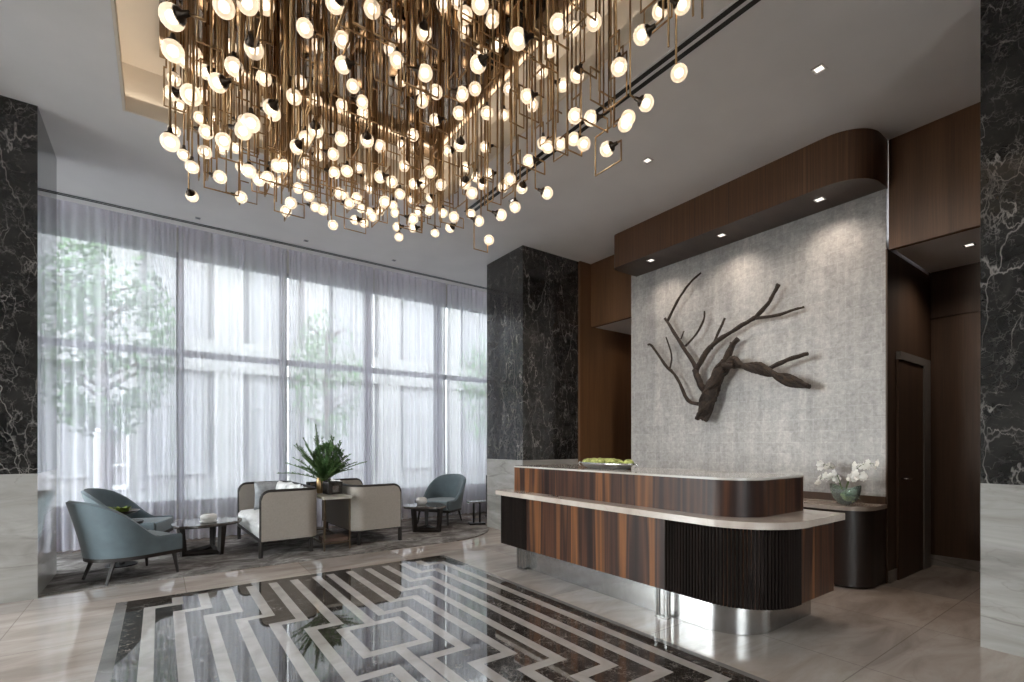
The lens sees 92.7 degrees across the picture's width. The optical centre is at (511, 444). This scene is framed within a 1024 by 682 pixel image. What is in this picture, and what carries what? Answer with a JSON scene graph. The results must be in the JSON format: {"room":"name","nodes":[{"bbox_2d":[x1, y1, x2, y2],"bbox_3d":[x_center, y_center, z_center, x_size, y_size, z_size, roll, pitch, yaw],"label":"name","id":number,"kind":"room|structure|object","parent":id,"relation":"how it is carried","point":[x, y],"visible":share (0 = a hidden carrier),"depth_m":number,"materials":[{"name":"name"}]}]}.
{"room":"hotel lobby","nodes":[
{"label":"hotel lobby","id":0,"kind":"room"},
{"bbox_2d":[176,227,446,532],"bbox_3d":[-4.027,-0.975,8.154,12.200,4.750,0.260,0,0,-36],"label":"wall","id":1,"kind":"structure","parent":0,"point":[177,506],"depth_m":7.30,"materials":[{"name":"paint"}]},
{"bbox_2d":[176,252,178,503],"bbox_3d":[-5.590,-1.000,6.954,1.430,3.760,0.140,0,0,-36],"label":"window","id":2,"kind":"structure","parent":1,"relation":"in","point":[176,252],"depth_m":7.30,"materials":[{"name":"metal"}]},
{"bbox_2d":[286,274,288,479],"bbox_3d":[-3.269,-1.000,8.627,1.432,3.760,0.140,0,0,-36],"label":"window","id":3,"kind":"structure","parent":1,"relation":"in","point":[287,274],"depth_m":8.18,"materials":[{"name":"metal"}]},
{"bbox_2d":[0,0,979,291],"bbox_3d":[-0.040,-3.235,2.621,12.200,0.290,13.500,0,0,-36],"label":"ceiling","id":4,"kind":"structure","parent":0,"point":[750,97],"depth_m":4.65,"materials":[{"name":"paint"}]},
{"bbox_2d":[57,199,176,551],"bbox_3d":[-5.370,-0.925,6.606,1.376,4.590,0.129,0,0,-36],"label":"sheer curtain","id":5,"kind":"object","parent":4,"relation":"hanging from","point":[116,271],"visible":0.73,"depth_m":6.61,"materials":[{"name":"white fabric"}]},
{"bbox_2d":[178,226,286,539],"bbox_3d":[-4.209,-0.925,7.442,1.456,4.590,0.112,0,0,-36],"label":"sheer curtain","id":6,"kind":"object","parent":4,"relation":"hanging from","point":[232,292],"visible":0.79,"depth_m":7.37,"materials":[{"name":"white fabric"}]},
{"bbox_2d":[57,191,486,288],"bbox_3d":[-3.788,-3.099,7.310,8.400,0.009,0.090,0,0,-36],"label":"ceiling vent","id":7,"kind":"object","parent":4,"relation":"in","point":[58,193],"visible":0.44,"depth_m":7.22,"materials":[{"name":"grey metal"}]},
{"bbox_2d":[288,249,373,526],"bbox_3d":[-3.035,-0.925,8.293,1.416,4.590,0.126,0,0,-36],"label":"sheer curtain","id":8,"kind":"object","parent":4,"relation":"hanging from","point":[331,385],"visible":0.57,"depth_m":8.29,"materials":[{"name":"white fabric"}]},
{"bbox_2d":[111,0,670,206],"bbox_3d":[-0.261,-3.370,2.625,3.465,0.560,7.225,0,0,-36],"label":"ceiling recess","id":9,"kind":"structure","parent":4,"relation":"attached to","point":[135,22],"depth_m":4.61,"materials":[{"name":"paint"}]},
{"bbox_2d":[158,0,702,252],"bbox_3d":[-0.314,-2.683,2.818,2.808,1.833,6.146,0,0,-36],"label":"chandelier","id":10,"kind":"object","parent":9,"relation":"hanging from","point":[408,75],"visible":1,"depth_m":4.01,"materials":[{"name":"brown metal"}]},
{"bbox_2d":[374,268,445,518],"bbox_3d":[-1.871,-0.925,9.132,1.426,4.590,0.128,0,0,-36],"label":"sheer curtain","id":11,"kind":"object","parent":4,"relation":"hanging from","point":[410,311],"visible":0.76,"depth_m":9.08,"materials":[{"name":"white fabric"}]},
{"bbox_2d":[446,284,486,514],"bbox_3d":[-0.721,-0.925,9.956,1.376,4.590,0.122,0,0,-36],"label":"sheer curtain","id":12,"kind":"object","parent":4,"relation":"hanging from","point":[466,366],"visible":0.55,"depth_m":9.81,"materials":[{"name":"white fabric"}]},
{"bbox_2d":[462,0,762,212],"bbox_3d":[1.982,-3.084,2.920,0.160,0.009,8.820,0,0,-36],"label":"ceiling vent","id":13,"kind":"object","parent":4,"relation":"in","point":[735,9],"visible":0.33,"depth_m":3.94,"materials":[{"name":"black metal"}]},
{"bbox_2d":[642,157,652,163],"bbox_3d":[1.470,-3.087,5.299,0.090,0.005,0.090,0,0,-36],"label":"recessed light","id":14,"kind":"object","parent":4,"relation":"in","point":[647,160],"visible":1,"depth_m":5.30,"materials":[{"name":"metal"}]},
{"bbox_2d":[811,63,826,74],"bbox_3d":[2.521,-3.087,4.011,0.090,0.005,0.090,0,0,-36],"label":"recessed light","id":15,"kind":"object","parent":4,"relation":"in","point":[821,67],"visible":1,"depth_m":4.01,"materials":[{"name":"metal"}]},
{"bbox_2d":[0,511,1023,681],"bbox_3d":[-0.081,1.400,2.592,12.100,0.001,13.500,0,0,-36],"label":"floor","id":16,"kind":"structure","parent":0,"point":[463,610],"depth_m":3.67,"materials":[{"name":"beige stone"}]},
{"bbox_2d":[0,95,56,603],"bbox_3d":[-5.185,-0.845,4.454,1.395,4.490,1.010,0,0,-36],"label":"column","id":17,"kind":"structure","parent":16,"relation":"on","point":[28,160],"depth_m":4.41,"materials":[{"name":"stone"}]},
{"bbox_2d":[40,518,487,595],"bbox_3d":[-2.938,1.393,6.874,5.970,0.014,2.130,0,0,-36],"label":"area rug","id":18,"kind":"object","parent":16,"relation":"on","point":[239,554],"visible":0.56,"depth_m":6.07,"materials":[{"name":"grey carpet"}]},
{"bbox_2d":[65,501,181,585],"bbox_3d":[-4.090,0.964,5.105,0.747,0.844,0.860,0,0,27],"label":"armchair","id":19,"kind":"object","parent":18,"relation":"on","point":[104,534],"visible":1,"depth_m":4.82,"materials":[{"name":"blue fabric"}]},
{"bbox_2d":[104,519,143,567],"bbox_3d":[-4.501,1.133,5.631,0.410,0.505,0.410,0,0,-36],"label":"side table","id":20,"kind":"object","parent":18,"relation":"on","point":[139,521],"visible":0.33,"depth_m":5.62,"materials":[{"name":"black metal"}]},
{"bbox_2d":[121,508,139,514],"bbox_3d":[-4.501,0.817,5.631,0.350,0.125,0.350,0,0,-36],"label":"footed bowl","id":21,"kind":"object","parent":20,"relation":"on","point":[134,510],"visible":0.27,"depth_m":5.61,"materials":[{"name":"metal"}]},
{"bbox_2d":[109,506,132,511],"bbox_3d":[-4.513,0.732,5.609,0.277,0.078,0.288,0,0,-36],"label":"succulent leaves","id":22,"kind":"object","parent":21,"relation":"on","point":[124,509],"visible":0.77,"depth_m":5.59,"materials":[{"name":"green plant"}]},
{"bbox_2d":[81,488,172,532],"bbox_3d":[-4.919,0.964,6.216,0.860,0.844,0.746,0,0,-18],"label":"armchair","id":23,"kind":"object","parent":18,"relation":"on","point":[103,497],"visible":0.46,"depth_m":6.35,"materials":[{"name":"blue fabric"}]},
{"bbox_2d":[171,517,241,556],"bbox_3d":[-3.938,1.183,6.323,0.780,0.406,0.795,0,0,-36],"label":"coffee table","id":24,"kind":"object","parent":18,"relation":"on","point":[181,525],"visible":0.93,"depth_m":6.16,"materials":[{"name":"stone"}]},
{"bbox_3d":[-3.839,0.968,6.182,0.200,0.022,0.200,0,0,-36],"label":"dish","id":25,"kind":"object","parent":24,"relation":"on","visible":0},
{"bbox_2d":[200,513,216,521],"bbox_3d":[-3.839,0.916,6.182,0.190,0.100,0.190,0,0,-36],"label":"vase","id":26,"kind":"object","parent":25,"relation":"on","point":[207,517],"visible":1,"depth_m":6.12,"materials":[{"name":"white ceramic"}]},
{"bbox_2d":[237,481,316,558],"bbox_3d":[-3.289,0.968,6.790,0.727,0.834,1.606,0,0,-38],"label":"sofa","id":27,"kind":"object","parent":18,"relation":"on","point":[282,514],"visible":0.91,"depth_m":6.20,"materials":[{"name":"beige fabric"}]},
{"bbox_2d":[238,509,258,537],"bbox_3d":[-3.318,1.055,6.767,0.654,0.220,1.490,0,0,-38],"label":"seat cushion","id":28,"kind":"object","parent":27,"relation":"on","point":[250,517],"depth_m":6.59,"materials":[{"name":"beige fabric"}]},
{"bbox_2d":[254,480,282,509],"bbox_3d":[-3.626,0.740,7.274,0.153,0.420,0.420,0,0,40],"label":"throw pillow","id":29,"kind":"object","parent":27,"relation":"on","point":[260,487],"visible":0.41,"depth_m":7.13,"materials":[{"name":"grey fabric"}]},
{"bbox_2d":[276,481,290,488],"bbox_3d":[-3.331,0.735,7.124,0.420,0.417,0.170,0,0,40],"label":"throw pillow","id":30,"kind":"object","parent":27,"relation":"on","point":[280,485],"visible":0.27,"depth_m":7.07,"materials":[{"name":"white fabric"}]},
{"bbox_2d":[287,482,300,488],"bbox_3d":[-3.046,0.735,6.788,0.179,0.414,0.420,0,0,-40],"label":"throw pillow","id":31,"kind":"object","parent":27,"relation":"on","point":[291,485],"visible":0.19,"depth_m":6.74,"materials":[{"name":"white fabric"}]},
{"bbox_2d":[313,493,351,551],"bbox_3d":[-2.659,1.033,6.940,0.370,0.706,1.250,0,0,-36],"label":"console table","id":32,"kind":"object","parent":18,"relation":"on","point":[324,497],"visible":0.55,"depth_m":6.51,"materials":[{"name":"beige stone"}]},
{"bbox_2d":[306,481,315,486],"bbox_3d":[-2.876,0.605,7.071,0.104,0.150,0.170,0,0,44],"label":"box","id":33,"kind":"object","parent":32,"relation":"on","point":[312,483],"visible":0.24,"depth_m":7.02,"materials":[{"name":"black metal"}]},
{"bbox_2d":[316,478,322,492],"bbox_3d":[-2.713,0.559,6.895,0.096,0.240,0.096,0,0,-36],"label":"vase","id":34,"kind":"object","parent":32,"relation":"on","point":[319,485],"visible":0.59,"depth_m":6.86,"materials":[{"name":"gold metal"}]},
{"bbox_2d":[323,481,342,494],"bbox_3d":[-2.497,0.595,6.801,0.200,0.170,0.204,0,0,-44],"label":"planter","id":35,"kind":"object","parent":32,"relation":"on","point":[332,487],"visible":1,"depth_m":6.73,"materials":[{"name":"metal"}]},
{"bbox_2d":[277,424,366,482],"bbox_3d":[-2.588,0.134,6.787,0.994,0.848,1.016,0,0,25],"label":"arrangement","id":36,"kind":"object","parent":35,"relation":"in","point":[325,469],"visible":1,"depth_m":6.70,"materials":[{"name":"green plant"}]},
{"bbox_2d":[319,533,347,542],"bbox_3d":[-2.410,1.256,6.595,0.310,0.051,0.300,0,0,-36],"label":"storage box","id":37,"kind":"object","parent":32,"relation":"on","point":[332,537],"visible":1,"depth_m":6.52,"materials":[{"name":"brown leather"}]},
{"bbox_2d":[322,478,401,544],"bbox_3d":[-2.339,0.968,7.474,0.727,0.834,1.486,0,0,-39],"label":"sofa","id":38,"kind":"object","parent":18,"relation":"on","point":[373,506],"visible":0.86,"depth_m":6.92,"materials":[{"name":"beige fabric"}]},
{"bbox_2d":[403,502,445,531],"bbox_3d":[-1.414,1.178,7.898,0.680,0.416,0.692,0,0,-36],"label":"coffee table","id":39,"kind":"object","parent":18,"relation":"on","point":[428,506],"visible":0.94,"depth_m":7.76,"materials":[{"name":"stone"}]},
{"bbox_2d":[416,497,426,504],"bbox_3d":[-1.482,0.912,7.992,0.190,0.115,0.190,0,0,-36],"label":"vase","id":40,"kind":"object","parent":39,"relation":"on","point":[420,500],"visible":1,"depth_m":7.92,"materials":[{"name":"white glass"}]},
{"bbox_2d":[415,474,465,525],"bbox_3d":[-1.230,0.964,8.841,0.747,0.844,0.860,0,0,22],"label":"armchair","id":41,"kind":"object","parent":18,"relation":"on","point":[447,489],"visible":0.73,"depth_m":9.01,"materials":[{"name":"blue fabric"}]},
{"bbox_2d":[466,500,486,524],"bbox_3d":[-0.617,1.183,8.553,0.340,0.406,0.240,0,0,-16],"label":"side table","id":42,"kind":"object","parent":18,"relation":"on","point":[479,522],"visible":0.94,"depth_m":8.53,"materials":[{"name":"stone"}]},
{"bbox_2d":[487,245,577,529],"bbox_3d":[0.343,-0.845,8.308,1.170,4.490,1.020,0,0,-36],"label":"column","id":43,"kind":"structure","parent":16,"relation":"on","point":[532,294],"depth_m":7.92,"materials":[{"name":"stone"}]},
{"bbox_2d":[495,464,844,634],"bbox_3d":[1.190,0.823,4.823,1.150,1.155,3.285,0,0,-36],"label":"reception desk","id":44,"kind":"object","parent":16,"relation":"on","point":[738,553],"visible":1,"depth_m":3.87,"materials":[{"name":"wood"}]},
{"bbox_2d":[578,461,638,468],"bbox_3d":[0.986,0.212,5.098,0.260,0.067,0.814,0,0,-38],"label":"tray","id":45,"kind":"object","parent":44,"relation":"on","point":[586,464],"visible":0.93,"depth_m":4.95,"materials":[{"name":"metal"}]},
{"bbox_2d":[582,458,633,465],"bbox_3d":[0.984,0.176,5.092,0.220,0.084,0.687,0,0,-36],"label":"moss","id":46,"kind":"object","parent":45,"relation":"on","point":[592,460],"visible":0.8,"depth_m":4.95,"materials":[{"name":"green plant"}]},
{"bbox_2d":[514,464,803,480],"bbox_3d":[1.192,0.254,4.893,0.875,0.017,2.865,0,0,-36],"label":"countertop","id":47,"kind":"structure","parent":44,"relation":"on","point":[680,473],"depth_m":4.35,"materials":[{"name":"grey stone"}]},
{"bbox_2d":[495,488,844,529],"bbox_3d":[1.190,0.559,4.823,1.150,0.050,3.285,0,0,-36],"label":"countertop","id":48,"kind":"structure","parent":44,"relation":"on","point":[807,518],"depth_m":3.75,"materials":[{"name":"stone"}]},
{"bbox_2d":[803,491,886,586],"bbox_3d":[2.635,0.953,6.064,0.566,0.855,3.182,0,0,-36],"label":"console","id":49,"kind":"object","parent":16,"relation":"on","point":[859,539],"visible":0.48,"depth_m":4.78,"materials":[{"name":"brown wood"}]},
{"bbox_2d":[830,483,861,504],"bbox_3d":[3.357,0.497,4.921,0.170,0.205,0.320,0,0,-16],"label":"glass bowl","id":50,"kind":"object","parent":49,"relation":"on","point":[842,499],"visible":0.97,"depth_m":4.89,"materials":[{"name":"glass"}]},
{"bbox_2d":[814,459,878,499],"bbox_3d":[3.351,0.336,4.955,0.157,0.406,0.719,0,0,-16],"label":"orchid","id":51,"kind":"object","parent":50,"relation":"in","point":[854,475],"visible":1,"depth_m":4.86,"materials":[{"name":"white plant"}]},
{"bbox_2d":[980,0,1023,656],"bbox_3d":[4.118,-0.845,3.214,1.200,4.490,1.300,0,0,-36],"label":"column","id":52,"kind":"structure","parent":16,"relation":"on","point":[1001,21],"depth_m":3.31,"materials":[{"name":"stone"}]},
{"bbox_2d":[631,142,928,582],"bbox_3d":[3.386,-0.845,6.692,1.380,4.490,3.300,0,0,-36],"label":"wall","id":53,"kind":"structure","parent":0,"point":[831,262],"depth_m":5.80,"materials":[{"name":"grey concrete"}]},
{"bbox_2d":[578,255,630,464],"bbox_3d":[2.049,-0.845,8.335,1.630,4.490,0.930,0,0,-36],"label":"wall panel","id":54,"kind":"object","parent":53,"relation":"attached to","point":[604,292],"depth_m":8.37,"materials":[{"name":"brown wood"}]},
{"bbox_2d":[647,272,810,421],"bbox_3d":[2.647,-1.300,6.271,0.309,1.998,2.256,0,0,-36],"label":"branch","id":55,"kind":"object","parent":53,"relation":"attached to","point":[710,391],"visible":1,"depth_m":6.21,"materials":[{"name":"brown plant"}]},
{"bbox_2d":[614,128,887,276],"bbox_3d":[2.642,-2.845,6.088,0.565,0.490,3.210,0,0,-36],"label":"soffit","id":56,"kind":"object","parent":53,"relation":"attached to","point":[842,167],"depth_m":5.48,"materials":[{"name":"brown wood"}]},
{"bbox_2d":[716,233,726,237],"bbox_3d":[2.594,-2.596,6.048,0.100,0.005,0.100,0,0,-36],"label":"recessed light","id":57,"kind":"object","parent":56,"relation":"in","point":[721,234],"visible":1,"depth_m":6.05,"materials":[{"name":"metal"}]},
{"bbox_2d":[813,196,826,202],"bbox_3d":[3.253,-2.596,5.167,0.100,0.005,0.100,0,0,-36],"label":"recessed light","id":58,"kind":"object","parent":56,"relation":"in","point":[819,199],"visible":1,"depth_m":5.17,"materials":[{"name":"metal"}]},
{"bbox_2d":[803,491,885,503],"bbox_3d":[2.851,0.562,6.227,0.026,0.075,3.169,0,0,-36],"label":"backsplash","id":59,"kind":"structure","parent":53,"relation":"attached to","point":[806,494],"depth_m":5.31,"materials":[{"name":"brown wood"}]},
{"bbox_2d":[886,249,929,583],"bbox_3d":[4.349,-0.290,5.343,1.395,3.380,0.015,0,0,-36],"label":"wall panel","id":60,"kind":"object","parent":53,"relation":"attached to","point":[907,286],"depth_m":5.05,"materials":[{"name":"brown wood"}]},
{"bbox_2d":[896,351,930,579],"bbox_3d":[4.417,0.215,5.331,1.000,2.370,0.084,0,0,-36],"label":"door","id":61,"kind":"structure","parent":53,"relation":"in","point":[913,373],"depth_m":5.30,"materials":[{"name":"brown wood"}]},
{"bbox_2d":[929,262,979,560],"bbox_3d":[6.816,-0.350,3.186,0.115,3.500,6.400,0,0,-36],"label":"wall","id":62,"kind":"structure","parent":0,"point":[954,292],"depth_m":5.55,"materials":[{"name":"brown wood"}]},
{"bbox_2d":[889,102,979,272],"bbox_3d":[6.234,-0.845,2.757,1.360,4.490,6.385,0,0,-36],"label":"wall panel","id":63,"kind":"object","parent":62,"relation":"attached to","point":[934,167],"depth_m":4.70,"materials":[{"name":"brown wood"}]},
{"bbox_2d":[962,242,976,247],"bbox_3d":[4.611,-2.017,4.925,0.090,0.005,0.090,0,0,-36],"label":"recessed light","id":64,"kind":"object","parent":63,"relation":"in","point":[973,243],"visible":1,"depth_m":4.92,"materials":[{"name":"metal"}]},
{"bbox_2d":[931,554,979,571],"bbox_3d":[6.777,1.340,3.142,0.030,0.120,6.375,0,0,-36],"label":"baseboard","id":65,"kind":"structure","parent":62,"relation":"attached to","point":[945,561],"depth_m":5.54,"materials":[{"name":"wood"}]},
{"label":"outside","id":66,"kind":"structure","parent":0,"visible":0},
{"bbox_3d":[-1.300,1.610,5.226,64.000,0.180,70.000,0,0,-36],"label":"street","id":67,"kind":"object","parent":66,"visible":0},
{"bbox_2d":[287,278,446,480],"bbox_3d":[-11.780,-3.380,19.769,48.900,9.800,6.150,0,0,-36],"label":"building","id":68,"kind":"structure","parent":67,"relation":"on","point":[287,278],"depth_m":18.74,"materials":[{"name":"stone"}]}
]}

